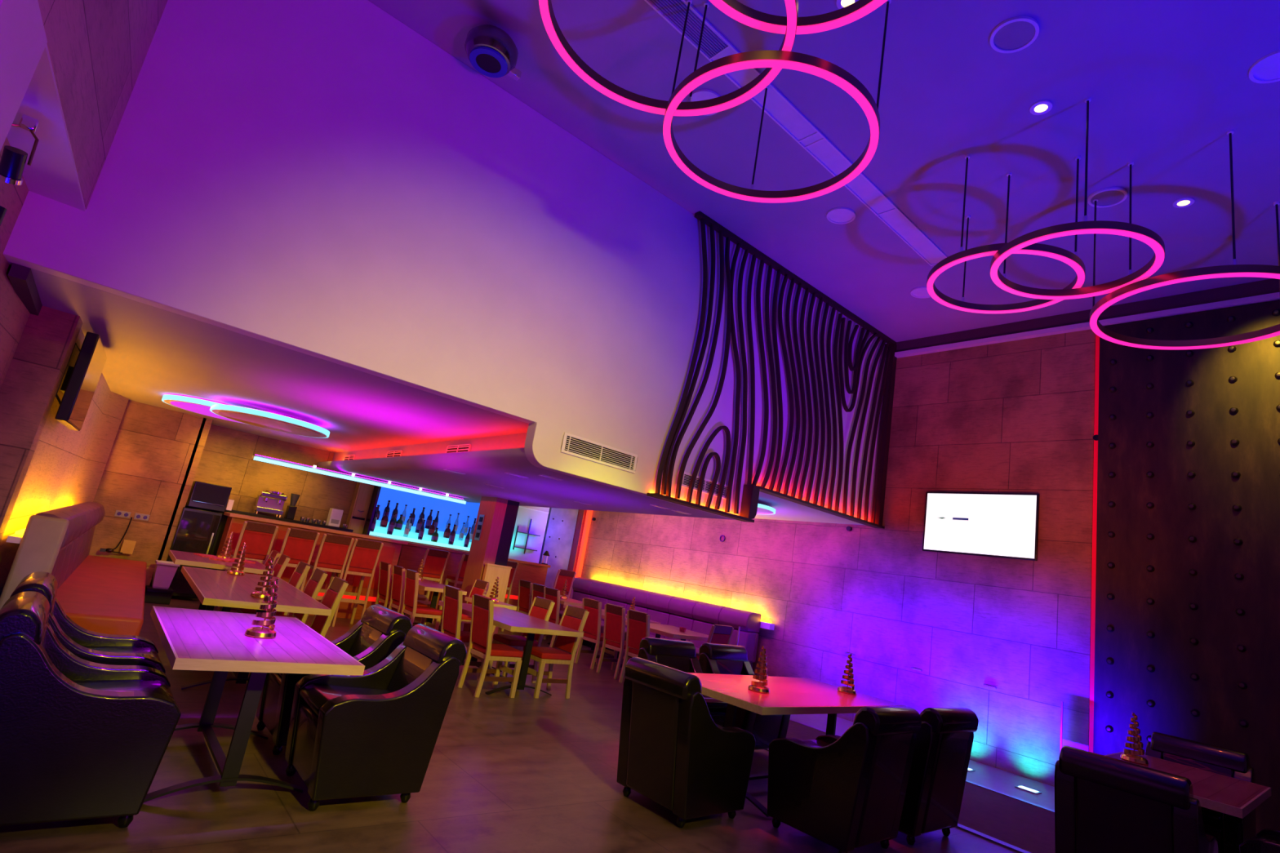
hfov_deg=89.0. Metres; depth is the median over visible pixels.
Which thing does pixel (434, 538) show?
bottle
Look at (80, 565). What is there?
cushion
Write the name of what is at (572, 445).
air vent
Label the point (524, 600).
dining chair
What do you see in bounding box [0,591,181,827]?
leather armchair
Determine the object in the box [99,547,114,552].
pile
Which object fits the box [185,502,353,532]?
countertop
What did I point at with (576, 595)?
cushion
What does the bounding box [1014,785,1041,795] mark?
floor light
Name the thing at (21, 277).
trim
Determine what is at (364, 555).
bar stool
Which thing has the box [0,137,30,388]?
wall
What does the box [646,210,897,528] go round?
screen
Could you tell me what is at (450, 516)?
bottle
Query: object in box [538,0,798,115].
pendant
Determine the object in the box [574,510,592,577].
tube
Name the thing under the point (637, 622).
dining chair
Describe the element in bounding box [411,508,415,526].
bottle
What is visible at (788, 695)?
dining table
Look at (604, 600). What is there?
cushion
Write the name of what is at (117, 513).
wall socket
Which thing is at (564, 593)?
candle holder
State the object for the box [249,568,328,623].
dining chair
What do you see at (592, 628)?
dining chair
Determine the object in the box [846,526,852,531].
wall sensor
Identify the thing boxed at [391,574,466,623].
dining table
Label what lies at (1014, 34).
ceiling speaker
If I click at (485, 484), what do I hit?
ceiling slot
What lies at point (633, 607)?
candle holder
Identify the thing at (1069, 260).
diffuser
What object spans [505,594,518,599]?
light
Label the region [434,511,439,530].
bottle
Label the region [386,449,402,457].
ceiling vent
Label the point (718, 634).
dining chair
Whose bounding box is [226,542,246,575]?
candle holder
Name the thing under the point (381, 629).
leather armchair
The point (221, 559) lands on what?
leaflet
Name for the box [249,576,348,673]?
dining chair
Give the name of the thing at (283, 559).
dining chair
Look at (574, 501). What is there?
ceiling slot
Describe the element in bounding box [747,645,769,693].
tree figurine
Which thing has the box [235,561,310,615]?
dining chair
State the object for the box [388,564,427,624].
dining chair
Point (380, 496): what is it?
display
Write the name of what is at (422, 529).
bottle
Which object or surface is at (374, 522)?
bottle
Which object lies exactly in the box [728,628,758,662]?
cushion
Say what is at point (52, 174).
ceiling
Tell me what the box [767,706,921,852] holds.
leather armchair
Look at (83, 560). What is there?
cushion
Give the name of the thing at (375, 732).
leather armchair
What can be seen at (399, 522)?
bottle
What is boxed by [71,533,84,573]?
cushion
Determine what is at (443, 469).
ceiling slot
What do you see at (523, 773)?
floor
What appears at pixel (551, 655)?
dining chair
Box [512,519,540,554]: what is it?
rack
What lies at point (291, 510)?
coffee grinder
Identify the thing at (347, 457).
ceiling vent
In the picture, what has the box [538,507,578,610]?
metal panel
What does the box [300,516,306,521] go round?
metal cup
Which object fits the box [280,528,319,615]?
bar stool
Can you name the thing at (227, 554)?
tree figurine
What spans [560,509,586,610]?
post
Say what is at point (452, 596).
dining chair
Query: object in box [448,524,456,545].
bottle
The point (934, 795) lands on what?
leather armchair
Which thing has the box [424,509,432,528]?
bottle
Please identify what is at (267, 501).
coffee machine
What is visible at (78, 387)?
television
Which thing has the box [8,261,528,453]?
ceiling
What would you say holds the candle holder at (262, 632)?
on the dining table at (201, 640)
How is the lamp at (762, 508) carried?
attached to the ceiling at (786, 510)
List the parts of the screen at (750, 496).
rail, rail, rail, post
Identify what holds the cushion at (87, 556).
on the bench at (100, 594)
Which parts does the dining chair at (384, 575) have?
post, seat frame, backrest, seat, rail, post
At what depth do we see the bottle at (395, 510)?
12.17 m
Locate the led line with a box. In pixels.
[1088,333,1099,752]
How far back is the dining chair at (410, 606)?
9.34 m
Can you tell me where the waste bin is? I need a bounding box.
[151,560,180,589]
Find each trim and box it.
[8,262,42,315]
[764,749,1031,852]
[789,719,1054,813]
[894,292,1279,358]
[896,278,1279,351]
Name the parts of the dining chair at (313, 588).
seat, post, backrest, post, rail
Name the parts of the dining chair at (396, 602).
post, seat frame, backrest, rail, post, seat, leg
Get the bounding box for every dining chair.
[213,550,280,613]
[218,554,290,611]
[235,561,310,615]
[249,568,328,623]
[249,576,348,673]
[374,561,409,617]
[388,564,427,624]
[400,568,442,630]
[438,579,490,631]
[440,585,484,680]
[457,594,523,697]
[486,596,555,683]
[515,604,589,698]
[516,579,533,614]
[524,583,561,641]
[542,586,560,647]
[573,597,617,670]
[595,603,631,679]
[618,609,649,683]
[696,624,733,659]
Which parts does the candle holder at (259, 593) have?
rod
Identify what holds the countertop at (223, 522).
on the floor
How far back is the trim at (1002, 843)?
4.86 m
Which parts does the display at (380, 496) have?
frame, panel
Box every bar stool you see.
[225,520,278,574]
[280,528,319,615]
[299,533,354,626]
[331,537,383,626]
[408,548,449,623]
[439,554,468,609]
[501,560,518,631]
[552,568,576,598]
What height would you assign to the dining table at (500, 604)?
0.743 m
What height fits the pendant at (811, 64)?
1.036 m
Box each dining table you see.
[143,606,364,802]
[168,550,274,610]
[180,566,332,689]
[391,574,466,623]
[438,600,583,695]
[464,596,516,610]
[530,593,582,644]
[563,604,660,663]
[625,620,708,641]
[688,672,908,817]
[1103,751,1271,818]
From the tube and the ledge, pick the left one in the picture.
the tube
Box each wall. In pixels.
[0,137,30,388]
[3,0,888,522]
[37,0,167,208]
[88,400,206,586]
[149,417,212,586]
[188,424,356,528]
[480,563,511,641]
[581,328,1095,786]
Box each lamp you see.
[161,394,247,424]
[209,404,329,438]
[756,503,775,515]
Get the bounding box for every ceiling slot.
[443,469,466,474]
[484,484,502,488]
[504,472,528,477]
[538,474,563,479]
[573,501,591,505]
[649,504,670,509]
[671,510,690,514]
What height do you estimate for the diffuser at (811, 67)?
0.016 m
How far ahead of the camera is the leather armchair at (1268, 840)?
3.90 m
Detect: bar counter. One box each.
[216,511,408,619]
[386,542,551,622]
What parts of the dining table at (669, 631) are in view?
leg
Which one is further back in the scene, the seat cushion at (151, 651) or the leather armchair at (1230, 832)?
the leather armchair at (1230, 832)
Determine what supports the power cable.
hanging from the wall socket at (117, 513)
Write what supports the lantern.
on the bar counter at (411, 554)
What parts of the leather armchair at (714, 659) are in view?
arm, backrest, arm, seat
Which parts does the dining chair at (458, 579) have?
leg, seat frame, seat, post, backrest, rail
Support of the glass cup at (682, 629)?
on the dining table at (669, 631)
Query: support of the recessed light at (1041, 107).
in the ceiling at (1166, 82)
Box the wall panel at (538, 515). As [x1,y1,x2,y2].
[508,505,549,563]
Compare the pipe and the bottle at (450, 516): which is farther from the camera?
the bottle at (450, 516)
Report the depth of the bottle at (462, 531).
12.84 m
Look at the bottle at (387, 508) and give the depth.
12.08 m
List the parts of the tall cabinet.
door, door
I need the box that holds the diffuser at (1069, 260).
[926,249,1084,313]
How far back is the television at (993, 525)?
8.20 m
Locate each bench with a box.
[0,502,146,635]
[559,577,774,672]
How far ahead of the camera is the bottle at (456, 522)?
12.92 m
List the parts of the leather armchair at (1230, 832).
arm, backrest, seat, arm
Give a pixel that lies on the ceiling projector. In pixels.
(491, 51)
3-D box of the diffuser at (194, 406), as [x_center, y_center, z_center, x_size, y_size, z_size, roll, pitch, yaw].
[-5.457,-0.163,8.443,1.060,0.006,1.060,19,-16,-37]
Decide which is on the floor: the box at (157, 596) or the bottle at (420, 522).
the box at (157, 596)
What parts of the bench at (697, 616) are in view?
panel, seat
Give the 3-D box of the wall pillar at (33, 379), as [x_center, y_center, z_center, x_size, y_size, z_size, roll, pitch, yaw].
[-4.583,0.420,4.591,0.309,2.640,0.250,19,-16,-37]
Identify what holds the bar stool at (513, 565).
on the floor
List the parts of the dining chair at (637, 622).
post, seat frame, seat, backrest, rail, post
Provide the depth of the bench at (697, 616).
11.36 m
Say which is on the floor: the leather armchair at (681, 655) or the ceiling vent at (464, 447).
the leather armchair at (681, 655)
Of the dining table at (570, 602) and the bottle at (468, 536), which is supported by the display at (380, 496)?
the bottle at (468, 536)
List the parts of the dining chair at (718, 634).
post, backrest, rail, post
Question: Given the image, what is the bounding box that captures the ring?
[720,535,725,542]
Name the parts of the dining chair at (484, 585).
seat, seat frame, post, backrest, rail, post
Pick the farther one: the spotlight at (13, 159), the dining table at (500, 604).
the dining table at (500, 604)
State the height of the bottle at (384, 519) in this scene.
0.315 m
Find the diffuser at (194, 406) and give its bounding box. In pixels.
[169,401,244,423]
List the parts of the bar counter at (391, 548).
panel, panel, panel, panel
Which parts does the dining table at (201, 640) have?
leg, leg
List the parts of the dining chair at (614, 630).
post, backrest, seat frame, rail, seat, post, leg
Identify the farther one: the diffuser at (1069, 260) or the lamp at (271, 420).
the lamp at (271, 420)
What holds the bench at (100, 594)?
on the floor
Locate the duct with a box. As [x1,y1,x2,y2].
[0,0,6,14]
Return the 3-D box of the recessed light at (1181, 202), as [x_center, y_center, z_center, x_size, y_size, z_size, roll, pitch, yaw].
[4.852,-1.999,5.817,0.150,0.012,0.150,19,-16,-37]
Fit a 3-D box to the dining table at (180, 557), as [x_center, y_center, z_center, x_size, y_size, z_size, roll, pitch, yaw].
[-5.148,1.997,7.813,0.980,0.784,1.280,19,-15,-36]
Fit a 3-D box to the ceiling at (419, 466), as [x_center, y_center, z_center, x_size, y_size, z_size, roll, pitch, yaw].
[-2.254,0.657,9.651,2.895,0.580,7.250,19,-16,-37]
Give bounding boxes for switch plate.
[474,514,484,540]
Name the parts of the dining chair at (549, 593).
backrest, rail, seat, post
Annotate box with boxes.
[119,539,136,554]
[144,585,173,604]
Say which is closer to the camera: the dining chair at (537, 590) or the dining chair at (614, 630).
the dining chair at (614, 630)
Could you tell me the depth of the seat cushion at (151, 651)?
3.96 m
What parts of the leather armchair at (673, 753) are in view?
arm, backrest, arm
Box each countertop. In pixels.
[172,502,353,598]
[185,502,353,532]
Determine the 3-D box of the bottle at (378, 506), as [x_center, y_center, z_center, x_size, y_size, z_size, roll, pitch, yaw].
[-4.838,1.577,11.983,0.123,0.271,0.120,19,-16,-37]
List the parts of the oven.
handle, door, panel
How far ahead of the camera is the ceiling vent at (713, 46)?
5.71 m
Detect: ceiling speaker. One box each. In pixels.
[691,88,719,115]
[826,207,855,224]
[910,286,930,297]
[990,15,1039,53]
[1087,186,1127,207]
[1248,49,1279,83]
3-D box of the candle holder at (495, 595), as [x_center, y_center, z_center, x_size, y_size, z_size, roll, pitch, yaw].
[-2.031,2.283,9.142,0.170,0.345,0.170,5,-13,21]
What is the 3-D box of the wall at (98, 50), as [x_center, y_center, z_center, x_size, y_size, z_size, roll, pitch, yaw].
[-0.859,-2.859,0.747,0.499,2.420,8.339,18,-15,-34]
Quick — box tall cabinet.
[346,481,374,533]
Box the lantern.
[541,551,550,564]
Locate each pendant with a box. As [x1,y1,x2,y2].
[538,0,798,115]
[662,0,891,203]
[709,0,887,34]
[926,154,1085,313]
[990,97,1164,299]
[1088,129,1279,350]
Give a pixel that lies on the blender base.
(335, 516)
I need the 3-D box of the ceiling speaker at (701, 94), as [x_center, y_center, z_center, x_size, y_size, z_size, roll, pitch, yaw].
[0.561,-2.782,5.597,0.294,0.020,0.294,19,-16,-37]
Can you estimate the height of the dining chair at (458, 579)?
1.284 m
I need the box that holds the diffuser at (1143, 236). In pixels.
[990,228,1164,299]
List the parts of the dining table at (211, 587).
leg, leg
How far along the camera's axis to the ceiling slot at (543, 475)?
6.57 m
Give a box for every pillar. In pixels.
[0,306,82,542]
[461,496,519,631]
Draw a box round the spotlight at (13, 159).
[0,114,39,185]
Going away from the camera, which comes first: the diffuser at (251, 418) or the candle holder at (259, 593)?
the candle holder at (259, 593)
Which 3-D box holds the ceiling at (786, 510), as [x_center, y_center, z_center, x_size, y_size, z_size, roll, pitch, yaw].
[-0.071,1.185,11.434,2.820,0.210,7.250,19,-16,-37]
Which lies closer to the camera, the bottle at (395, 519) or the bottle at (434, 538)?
the bottle at (395, 519)
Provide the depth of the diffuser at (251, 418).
7.95 m
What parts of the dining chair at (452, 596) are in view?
post, backrest, rail, seat, post, leg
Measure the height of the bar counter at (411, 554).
1.310 m
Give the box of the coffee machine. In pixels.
[253,489,287,517]
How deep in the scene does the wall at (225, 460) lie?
11.02 m
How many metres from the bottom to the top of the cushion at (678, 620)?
0.440 m
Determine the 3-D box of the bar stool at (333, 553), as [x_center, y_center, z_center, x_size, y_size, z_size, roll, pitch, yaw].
[-4.623,2.212,9.511,0.420,1.284,0.524,19,-16,-37]
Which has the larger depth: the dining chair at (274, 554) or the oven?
the oven
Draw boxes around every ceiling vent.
[343,454,355,460]
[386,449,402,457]
[445,444,471,453]
[644,0,947,266]
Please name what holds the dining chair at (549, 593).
on the floor
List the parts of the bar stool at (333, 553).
post, seat frame, seat, leg, backrest, rail, post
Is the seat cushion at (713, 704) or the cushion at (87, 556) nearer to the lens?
the seat cushion at (713, 704)
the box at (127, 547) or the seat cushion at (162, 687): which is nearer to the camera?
the seat cushion at (162, 687)
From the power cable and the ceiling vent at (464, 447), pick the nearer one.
the ceiling vent at (464, 447)
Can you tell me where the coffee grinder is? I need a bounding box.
[284,493,300,519]
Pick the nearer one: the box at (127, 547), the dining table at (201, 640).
the dining table at (201, 640)
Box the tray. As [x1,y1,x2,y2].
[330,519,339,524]
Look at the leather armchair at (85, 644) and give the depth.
3.71 m
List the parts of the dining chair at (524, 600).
post, seat, backrest, rail, post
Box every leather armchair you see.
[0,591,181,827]
[9,571,165,673]
[256,604,412,755]
[284,623,466,811]
[616,657,755,827]
[637,637,737,727]
[698,643,791,750]
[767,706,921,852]
[898,707,978,845]
[1054,745,1217,852]
[1144,731,1256,852]
[1239,828,1279,852]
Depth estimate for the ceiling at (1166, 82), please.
5.47 m
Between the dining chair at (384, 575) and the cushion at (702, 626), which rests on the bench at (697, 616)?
the cushion at (702, 626)
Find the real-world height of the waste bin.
0.350 m
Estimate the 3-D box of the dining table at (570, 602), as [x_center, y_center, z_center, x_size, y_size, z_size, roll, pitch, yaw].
[-1.550,3.552,12.003,0.800,0.774,1.500,19,-16,-37]
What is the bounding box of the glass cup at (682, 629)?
[680,626,686,632]
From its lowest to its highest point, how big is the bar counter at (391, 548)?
1.330 m
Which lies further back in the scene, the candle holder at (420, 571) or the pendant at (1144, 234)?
the candle holder at (420, 571)
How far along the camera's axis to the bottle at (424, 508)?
12.50 m
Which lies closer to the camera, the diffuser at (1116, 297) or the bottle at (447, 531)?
the diffuser at (1116, 297)
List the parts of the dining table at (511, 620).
leg, leg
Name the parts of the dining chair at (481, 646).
post, backrest, rail, post, seat frame, leg, seat, leg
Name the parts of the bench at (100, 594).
panel, seat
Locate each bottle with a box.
[369,511,377,532]
[376,505,380,519]
[379,510,388,527]
[382,500,390,517]
[386,513,395,534]
[390,512,396,528]
[391,502,398,519]
[395,514,403,529]
[401,504,407,524]
[403,515,411,537]
[405,513,413,531]
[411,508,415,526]
[414,512,423,533]
[417,506,425,521]
[417,520,425,539]
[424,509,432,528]
[427,520,435,535]
[431,527,438,542]
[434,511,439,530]
[443,523,450,538]
[444,514,451,529]
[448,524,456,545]
[452,512,459,533]
[457,522,465,540]
[463,515,469,535]
[463,527,471,547]
[469,521,475,542]
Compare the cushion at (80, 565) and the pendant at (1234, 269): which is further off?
the cushion at (80, 565)
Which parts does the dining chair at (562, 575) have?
post, backrest, rail, post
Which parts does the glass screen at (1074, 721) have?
edge post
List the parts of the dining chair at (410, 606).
post, backrest, rail, post, seat frame, seat, leg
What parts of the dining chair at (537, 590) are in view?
post, backrest, rail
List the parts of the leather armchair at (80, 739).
backrest, arm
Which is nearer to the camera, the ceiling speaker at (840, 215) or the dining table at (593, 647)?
the ceiling speaker at (840, 215)
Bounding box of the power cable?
[112,517,132,553]
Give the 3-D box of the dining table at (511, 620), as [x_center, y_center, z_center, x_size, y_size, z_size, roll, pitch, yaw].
[-1.609,2.567,7.540,0.920,0.739,1.820,19,-16,-37]
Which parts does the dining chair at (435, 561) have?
post, seat, leg, seat frame, backrest, rail, post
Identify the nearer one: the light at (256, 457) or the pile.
the pile
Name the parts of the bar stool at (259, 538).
post, seat frame, seat, backrest, rail, post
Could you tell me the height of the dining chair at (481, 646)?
0.974 m
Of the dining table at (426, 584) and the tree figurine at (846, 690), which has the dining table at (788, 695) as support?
the tree figurine at (846, 690)
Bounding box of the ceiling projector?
[464,24,521,80]
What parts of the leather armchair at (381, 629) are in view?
seat, arm, arm, backrest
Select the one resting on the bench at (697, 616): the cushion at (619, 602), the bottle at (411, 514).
the cushion at (619, 602)
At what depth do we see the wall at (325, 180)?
5.28 m
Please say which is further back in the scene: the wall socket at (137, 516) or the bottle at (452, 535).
the bottle at (452, 535)
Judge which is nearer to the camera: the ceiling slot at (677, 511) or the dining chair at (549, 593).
the ceiling slot at (677, 511)
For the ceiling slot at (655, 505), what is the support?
attached to the ceiling at (419, 466)
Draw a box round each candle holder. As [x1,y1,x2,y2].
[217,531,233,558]
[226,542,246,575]
[244,577,279,639]
[250,556,274,599]
[416,558,423,581]
[488,576,498,602]
[560,579,567,599]
[626,596,635,617]
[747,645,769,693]
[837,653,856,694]
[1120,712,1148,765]
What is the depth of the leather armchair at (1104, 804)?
3.65 m
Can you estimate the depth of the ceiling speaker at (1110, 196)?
5.90 m
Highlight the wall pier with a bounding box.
[0,0,47,151]
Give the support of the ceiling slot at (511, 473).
attached to the ceiling at (419, 466)
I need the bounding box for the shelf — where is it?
[517,531,540,536]
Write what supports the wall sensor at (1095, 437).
attached to the wall at (1015, 416)
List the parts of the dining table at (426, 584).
leg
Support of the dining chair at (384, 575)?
on the floor
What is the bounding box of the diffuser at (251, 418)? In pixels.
[217,411,320,436]
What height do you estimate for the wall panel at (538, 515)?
1.360 m
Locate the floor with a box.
[0,596,1054,852]
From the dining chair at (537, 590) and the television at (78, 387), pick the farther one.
the dining chair at (537, 590)
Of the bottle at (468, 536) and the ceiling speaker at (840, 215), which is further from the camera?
the bottle at (468, 536)
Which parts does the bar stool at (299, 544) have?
post, seat frame, seat, backrest, rail, post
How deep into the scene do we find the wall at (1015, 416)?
8.60 m
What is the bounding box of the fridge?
[166,506,222,598]
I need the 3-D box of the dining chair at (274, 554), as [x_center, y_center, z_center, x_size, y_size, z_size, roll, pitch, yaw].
[-4.999,2.028,8.246,0.526,0.974,0.430,19,-15,-35]
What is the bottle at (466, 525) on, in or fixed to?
on the display at (380, 496)
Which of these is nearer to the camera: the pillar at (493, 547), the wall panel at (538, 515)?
the pillar at (493, 547)
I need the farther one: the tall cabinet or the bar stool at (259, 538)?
the tall cabinet
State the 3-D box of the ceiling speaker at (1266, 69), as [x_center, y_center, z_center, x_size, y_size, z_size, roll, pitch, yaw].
[4.279,-2.417,4.366,0.294,0.020,0.294,19,-16,-37]
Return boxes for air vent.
[560,431,638,473]
[677,471,728,499]
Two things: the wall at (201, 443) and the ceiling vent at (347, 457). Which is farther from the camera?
the ceiling vent at (347, 457)
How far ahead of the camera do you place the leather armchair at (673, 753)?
4.24 m
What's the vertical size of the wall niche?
2.640 m
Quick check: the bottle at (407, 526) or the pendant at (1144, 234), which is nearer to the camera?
the pendant at (1144, 234)
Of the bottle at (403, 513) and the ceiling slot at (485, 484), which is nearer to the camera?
the ceiling slot at (485, 484)
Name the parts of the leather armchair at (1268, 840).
arm, arm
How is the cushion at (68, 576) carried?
on the bench at (100, 594)
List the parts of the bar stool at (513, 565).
backrest, rail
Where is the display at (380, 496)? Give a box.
[362,485,479,551]
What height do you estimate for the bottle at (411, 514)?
0.338 m
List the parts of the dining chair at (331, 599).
post, backrest, post, rail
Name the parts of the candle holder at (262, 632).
rod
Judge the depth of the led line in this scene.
7.25 m
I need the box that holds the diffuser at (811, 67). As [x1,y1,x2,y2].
[662,59,879,203]
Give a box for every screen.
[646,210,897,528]
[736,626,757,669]
[1059,701,1089,752]
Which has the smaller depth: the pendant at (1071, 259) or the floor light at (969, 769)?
the pendant at (1071, 259)
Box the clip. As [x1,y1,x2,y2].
[982,684,996,688]
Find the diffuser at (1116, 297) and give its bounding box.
[1089,272,1279,350]
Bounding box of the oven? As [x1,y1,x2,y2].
[186,480,234,511]
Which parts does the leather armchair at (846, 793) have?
arm, arm, backrest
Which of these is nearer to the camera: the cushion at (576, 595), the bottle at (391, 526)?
the bottle at (391, 526)
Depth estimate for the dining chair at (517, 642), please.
7.93 m
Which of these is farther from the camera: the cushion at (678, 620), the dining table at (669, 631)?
the cushion at (678, 620)
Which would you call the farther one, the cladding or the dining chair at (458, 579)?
the dining chair at (458, 579)
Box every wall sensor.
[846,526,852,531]
[1093,435,1097,440]
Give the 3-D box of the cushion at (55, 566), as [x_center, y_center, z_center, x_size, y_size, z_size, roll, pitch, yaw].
[-4.702,1.180,5.064,0.208,0.420,0.617,18,-15,-34]
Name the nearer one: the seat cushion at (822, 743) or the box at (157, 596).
the seat cushion at (822, 743)
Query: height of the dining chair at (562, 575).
1.284 m
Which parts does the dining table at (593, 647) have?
leg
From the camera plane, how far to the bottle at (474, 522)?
12.98 m
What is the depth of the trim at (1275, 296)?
7.75 m
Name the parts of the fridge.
handle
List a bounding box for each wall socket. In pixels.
[114,510,130,518]
[133,512,150,520]
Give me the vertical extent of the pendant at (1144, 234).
1.116 m
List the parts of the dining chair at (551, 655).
leg, seat frame, seat, post, backrest, rail, post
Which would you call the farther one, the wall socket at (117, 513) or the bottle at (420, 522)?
the bottle at (420, 522)
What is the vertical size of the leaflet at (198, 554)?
0.012 m
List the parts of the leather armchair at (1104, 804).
arm, backrest, arm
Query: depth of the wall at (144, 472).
9.30 m
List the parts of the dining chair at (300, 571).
seat frame, seat, post, backrest, post, rail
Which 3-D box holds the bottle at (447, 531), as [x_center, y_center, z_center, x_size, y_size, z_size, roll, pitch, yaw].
[-3.743,2.030,12.692,0.123,0.286,0.120,14,-13,-18]
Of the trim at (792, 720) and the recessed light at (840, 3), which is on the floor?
the trim at (792, 720)
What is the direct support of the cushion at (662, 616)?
on the bench at (697, 616)
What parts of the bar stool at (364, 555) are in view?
post, leg, seat frame, seat, backrest, rail, post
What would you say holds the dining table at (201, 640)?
on the floor
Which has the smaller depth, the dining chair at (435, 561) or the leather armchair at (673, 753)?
the leather armchair at (673, 753)
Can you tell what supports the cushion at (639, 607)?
on the bench at (697, 616)
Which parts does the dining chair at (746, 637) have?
edge post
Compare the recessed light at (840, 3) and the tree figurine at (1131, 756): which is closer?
the recessed light at (840, 3)
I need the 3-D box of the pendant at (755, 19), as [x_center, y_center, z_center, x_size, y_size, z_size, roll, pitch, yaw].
[0.872,-2.844,3.342,1.264,0.766,1.264,19,-16,-37]
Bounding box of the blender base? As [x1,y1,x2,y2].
[325,508,343,527]
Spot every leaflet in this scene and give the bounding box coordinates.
[193,552,217,557]
[208,556,234,562]
[227,558,255,564]
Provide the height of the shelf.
0.015 m
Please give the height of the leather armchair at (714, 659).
0.914 m
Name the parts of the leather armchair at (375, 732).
seat, arm, arm, backrest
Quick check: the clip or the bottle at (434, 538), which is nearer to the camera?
the clip
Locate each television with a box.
[54,331,106,431]
[922,492,1039,560]
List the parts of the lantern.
glass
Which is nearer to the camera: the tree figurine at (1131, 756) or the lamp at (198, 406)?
the tree figurine at (1131, 756)
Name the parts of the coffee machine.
panel, cup rail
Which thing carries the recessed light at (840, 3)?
in the ceiling at (1166, 82)
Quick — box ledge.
[790,714,1054,810]
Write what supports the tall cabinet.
on the floor
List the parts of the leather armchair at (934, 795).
arm, backrest, arm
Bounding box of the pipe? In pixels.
[0,205,7,226]
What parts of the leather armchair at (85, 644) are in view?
backrest, arm, arm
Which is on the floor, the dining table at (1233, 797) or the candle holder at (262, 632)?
the dining table at (1233, 797)
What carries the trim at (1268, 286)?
attached to the wall at (1015, 416)
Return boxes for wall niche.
[0,328,128,596]
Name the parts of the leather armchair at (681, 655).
arm, backrest, arm, seat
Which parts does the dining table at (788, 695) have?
leg, leg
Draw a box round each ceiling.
[6,43,85,211]
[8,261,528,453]
[317,432,733,519]
[368,0,1279,342]
[754,491,866,525]
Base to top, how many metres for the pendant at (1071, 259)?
1.016 m
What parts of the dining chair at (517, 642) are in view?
leg, leg, seat frame, seat, post, backrest, post, rail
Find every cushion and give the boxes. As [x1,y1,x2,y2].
[51,553,58,576]
[53,546,66,583]
[64,537,79,581]
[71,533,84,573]
[76,530,88,568]
[76,680,173,698]
[81,528,92,562]
[85,525,95,558]
[88,647,159,659]
[299,684,390,715]
[572,591,594,601]
[589,595,612,621]
[603,599,629,621]
[625,604,649,627]
[647,608,674,638]
[665,613,698,641]
[689,619,715,648]
[701,693,727,710]
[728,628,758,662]
[801,739,829,746]
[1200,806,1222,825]
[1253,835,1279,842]
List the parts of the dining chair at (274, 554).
backrest, rail, post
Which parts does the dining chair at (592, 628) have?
post, backrest, rail, seat frame, seat, post, leg, leg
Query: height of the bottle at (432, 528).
0.300 m
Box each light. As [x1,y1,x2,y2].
[251,454,466,504]
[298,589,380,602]
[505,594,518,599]
[836,0,858,8]
[967,768,975,772]
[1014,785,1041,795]
[1029,100,1052,115]
[1173,196,1194,208]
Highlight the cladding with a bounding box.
[1093,300,1279,834]
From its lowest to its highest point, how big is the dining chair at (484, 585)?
0.974 m
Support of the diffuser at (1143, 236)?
attached to the pendant at (1144, 234)
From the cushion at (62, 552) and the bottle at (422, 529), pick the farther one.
the bottle at (422, 529)
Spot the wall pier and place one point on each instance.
(23, 37)
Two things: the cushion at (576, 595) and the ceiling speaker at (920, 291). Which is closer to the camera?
the ceiling speaker at (920, 291)
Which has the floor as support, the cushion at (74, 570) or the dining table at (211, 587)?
the dining table at (211, 587)
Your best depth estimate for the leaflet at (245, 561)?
8.13 m
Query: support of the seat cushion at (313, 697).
on the leather armchair at (375, 732)
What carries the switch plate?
attached to the pillar at (493, 547)
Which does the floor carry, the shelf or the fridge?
the fridge
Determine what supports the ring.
attached to the wall at (1015, 416)
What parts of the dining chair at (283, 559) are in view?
backrest, post, rail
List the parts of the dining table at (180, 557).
leg, leg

